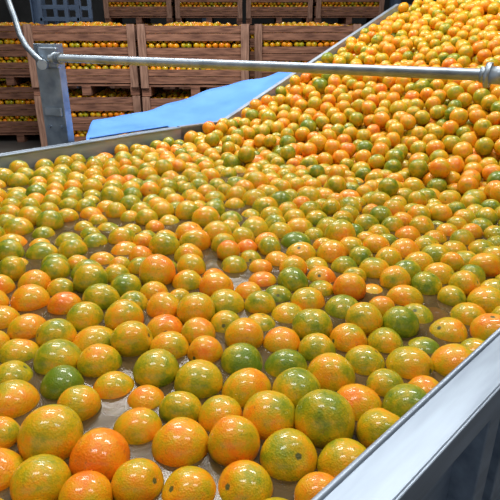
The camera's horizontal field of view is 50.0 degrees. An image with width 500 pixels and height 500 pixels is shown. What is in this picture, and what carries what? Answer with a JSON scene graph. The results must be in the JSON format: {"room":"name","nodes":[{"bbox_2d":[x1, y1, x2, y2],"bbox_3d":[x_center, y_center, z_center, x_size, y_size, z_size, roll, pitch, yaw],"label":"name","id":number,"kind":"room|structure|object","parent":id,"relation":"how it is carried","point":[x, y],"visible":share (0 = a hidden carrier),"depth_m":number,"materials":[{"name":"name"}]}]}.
{"room":"processing plant","nodes":[
{"label":"processing plant","id":0,"kind":"room"},
{"bbox_2d":[0,86,109,152],"bbox_3d":[0.000,-0.315,4.749,24.000,0.100,23.000,0,23,0],"label":"floor","id":1,"kind":"structure","parent":0,"point":[8,143],"depth_m":7.34,"materials":[{"name":"concrete"}]},
{"bbox_2d":[0,80,76,141],"bbox_3d":[-3.191,-2.033,7.701,1.200,0.778,0.998,-1,23,-3],"label":"crate","id":2,"kind":"object","parent":1,"relation":"on","point":[18,116],"visible":0.32,"depth_m":7.28,"materials":[{"name":"brown wood"}]},
{"bbox_2d":[0,22,46,84],"bbox_3d":[-3.212,-2.738,7.427,1.200,0.778,0.998,-1,23,-3],"label":"crate","id":3,"kind":"object","parent":2,"relation":"on","point":[14,66],"visible":0.32,"depth_m":7.04,"materials":[{"name":"brown wood"}]},
{"bbox_2d":[30,0,47,23],"bbox_3d":[-3.600,-5.253,8.639,0.320,5.990,0.280,0,23,0],"label":"steel column","id":4,"kind":"structure","parent":1,"relation":"on","point":[33,3],"depth_m":9.12,"materials":[{"name":"grey metal"}]},
{"bbox_2d":[33,43,74,145],"bbox_3d":[-0.920,-0.281,2.708,0.134,1.420,0.085,6,23,13],"label":"support post","id":5,"kind":"object","parent":1,"relation":"on","point":[53,86],"visible":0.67,"depth_m":2.52,"materials":[{"name":"metal"}]},
{"bbox_2d":[5,0,48,69],"bbox_3d":[-1.028,-1.019,2.397,0.282,0.394,0.079,12,26,26],"label":"pipe","id":6,"kind":"object","parent":5,"relation":"attached to","point":[42,64],"visible":0.98,"depth_m":2.39,"materials":[{"name":"metal"}]},
{"bbox_2d":[47,52,499,87],"bbox_3d":[0.110,-0.626,1.825,2.390,0.068,0.068,14,26,30],"label":"pipe","id":7,"kind":"object","parent":5,"relation":"attached to","point":[488,75],"visible":1,"depth_m":1.76,"materials":[{"name":"metal"}]},
{"bbox_2d":[37,0,93,87],"bbox_3d":[-2.935,-3.450,8.725,0.630,2.600,0.760,0,23,0],"label":"plastic crate","id":8,"kind":"object","parent":1,"relation":"on","point":[77,7],"visible":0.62,"depth_m":8.27,"materials":[{"name":"grey plastic"}]},
{"bbox_2d":[34,88,144,146],"bbox_3d":[-1.869,-1.613,6.703,1.200,0.778,0.998,-1,23,-1],"label":"crate","id":9,"kind":"object","parent":1,"relation":"on","point":[108,102],"visible":0.37,"depth_m":6.22,"materials":[{"name":"brown wood"}]},
{"bbox_2d":[23,21,147,94],"bbox_3d":[-1.871,-2.310,6.409,1.200,0.778,0.998,0,23,-1],"label":"crate","id":10,"kind":"object","parent":9,"relation":"on","point":[96,38],"visible":0.64,"depth_m":5.95,"materials":[{"name":"brown wood"}]},
{"bbox_2d":[110,86,178,88],"bbox_3d":[-2.013,-3.200,10.479,1.200,0.778,0.998,0,23,0],"label":"crate","id":11,"kind":"object","parent":1,"relation":"on","point":[110,86],"visible":0.02,"depth_m":10.04,"materials":[{"name":"brown wood"}]},
{"bbox_3d":[-2.014,-3.900,10.191,1.200,0.779,0.998,0,23,-1],"label":"crate","id":12,"kind":"object","parent":11,"relation":"on","visible":0},
{"bbox_2d":[103,0,175,23],"bbox_3d":[-1.993,-4.603,9.909,1.200,0.778,0.998,0,23,0],"label":"crate","id":13,"kind":"object","parent":12,"relation":"on","point":[142,10],"visible":0.97,"depth_m":9.54,"materials":[{"name":"brown wood"}]},
{"bbox_2d":[142,89,207,111],"bbox_3d":[-0.608,-1.573,6.609,1.200,0.778,0.998,0,23,0],"label":"crate","id":14,"kind":"object","parent":1,"relation":"on","point":[164,96],"visible":0.08,"depth_m":6.11,"materials":[{"name":"brown wood"}]},
{"bbox_2d":[136,21,249,95],"bbox_3d":[-0.607,-2.272,6.317,1.200,0.778,0.998,0,23,1],"label":"crate","id":15,"kind":"object","parent":14,"relation":"on","point":[187,40],"visible":0.82,"depth_m":5.86,"materials":[{"name":"brown wood"}]},
{"bbox_2d":[179,87,216,88],"bbox_3d":[-0.743,-3.232,10.556,1.200,0.778,0.998,0,23,-1],"label":"crate","id":16,"kind":"object","parent":1,"relation":"on","point":[179,87],"visible":0.02,"depth_m":10.11,"materials":[{"name":"brown wood"}]},
{"bbox_3d":[-0.729,-3.935,10.273,1.200,0.779,0.998,0,23,-1],"label":"crate","id":17,"kind":"object","parent":16,"relation":"on","visible":0},
{"bbox_2d":[175,0,241,23],"bbox_3d":[-0.751,-4.642,10.002,1.200,0.778,0.998,-1,23,-1],"label":"crate","id":18,"kind":"object","parent":17,"relation":"on","point":[208,9],"visible":0.99,"depth_m":9.63,"materials":[{"name":"brown wood"}]},
{"bbox_2d":[0,123,499,499],"bbox_3d":[-0.361,0.382,1.646,2.786,1.020,2.060,-21,31,-41],"label":"conveyor","id":19,"kind":"object","parent":1,"relation":"on","point":[446,446],"visible":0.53,"depth_m":0.83,"materials":[{"name":"silver metal"}]},
{"bbox_2d":[0,0,499,499],"bbox_3d":[0.391,-0.601,2.058,4.714,0.863,1.942,-21,31,-41],"label":"oranges","id":20,"kind":"object","parent":19,"relation":"in","point":[399,135],"visible":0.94,"depth_m":1.22,"materials":[{"name":"orange food"}]},
{"bbox_2d":[250,71,254,78],"bbox_3d":[0.507,-3.281,10.671,1.200,0.778,0.998,0,23,0],"label":"crate","id":21,"kind":"object","parent":1,"relation":"on","point":[252,73],"visible":0.02,"depth_m":10.14,"materials":[{"name":"brown wood"}]},
{"bbox_2d":[250,23,274,60],"bbox_3d":[0.515,-3.969,10.354,1.200,0.778,0.998,0,23,0],"label":"crate","id":22,"kind":"object","parent":21,"relation":"on","point":[252,27],"visible":0.06,"depth_m":9.93,"materials":[{"name":"brown wood"}]},
{"bbox_2d":[246,0,312,23],"bbox_3d":[0.529,-4.673,10.075,1.200,0.778,0.998,0,23,0],"label":"crate","id":23,"kind":"object","parent":22,"relation":"on","point":[276,9],"visible":1,"depth_m":9.71,"materials":[{"name":"brown wood"}]},
{"bbox_2d":[177,4,411,139],"bbox_3d":[1.181,-0.503,2.956,2.600,1.636,2.080,-21,31,-41],"label":"conveyor","id":24,"kind":"object","parent":1,"relation":"on","point":[270,91],"visible":0.09,"depth_m":3.32,"materials":[{"name":"metal"}]},
{"bbox_2d":[86,62,307,139],"bbox_3d":[-0.269,-0.998,3.215,1.924,0.476,0.642,-21,31,-41],"label":"plastic sheet","id":25,"kind":"object","parent":24,"relation":"attached to","point":[214,104],"visible":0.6,"depth_m":3.21,"materials":[{"name":"blue plastic"}]},
{"bbox_2d":[389,0,400,7],"bbox_3d":[3.200,-6.416,11.405,0.320,5.990,0.280,0,23,0],"label":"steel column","id":26,"kind":"structure","parent":1,"relation":"on","point":[392,2],"depth_m":11.79,"materials":[{"name":"grey metal"}]},
{"bbox_3d":[0.667,-1.701,6.913,1.200,0.778,0.998,1,23,2],"label":"crate","id":27,"kind":"object","parent":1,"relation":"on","visible":0},
{"bbox_2d":[254,22,360,78],"bbox_3d":[0.662,-2.408,6.642,1.200,0.778,0.998,0,23,1],"label":"crate","id":28,"kind":"object","parent":27,"relation":"on","point":[301,42],"visible":0.57,"depth_m":6.17,"materials":[{"name":"brown wood"}]},
{"bbox_3d":[1.766,-3.202,10.484,1.200,0.778,0.998,0,23,0],"label":"crate","id":29,"kind":"object","parent":1,"relation":"on","visible":0},
{"bbox_3d":[1.780,-3.904,10.201,1.200,0.779,0.998,0,23,-1],"label":"crate","id":30,"kind":"object","parent":29,"relation":"on","visible":0},
{"bbox_2d":[312,0,384,23],"bbox_3d":[1.774,-4.602,9.908,1.200,0.778,0.998,0,23,0],"label":"crate","id":31,"kind":"object","parent":30,"relation":"on","point":[344,10],"visible":0.98,"depth_m":9.54,"materials":[{"name":"brown wood"}]},
{"bbox_2d":[0,0,435,24],"bbox_3d":[0.000,-7.622,14.261,24.000,6.000,0.200,0,23,0],"label":"wall","id":32,"kind":"structure","parent":0,"point":[22,8],"depth_m":14.67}
]}

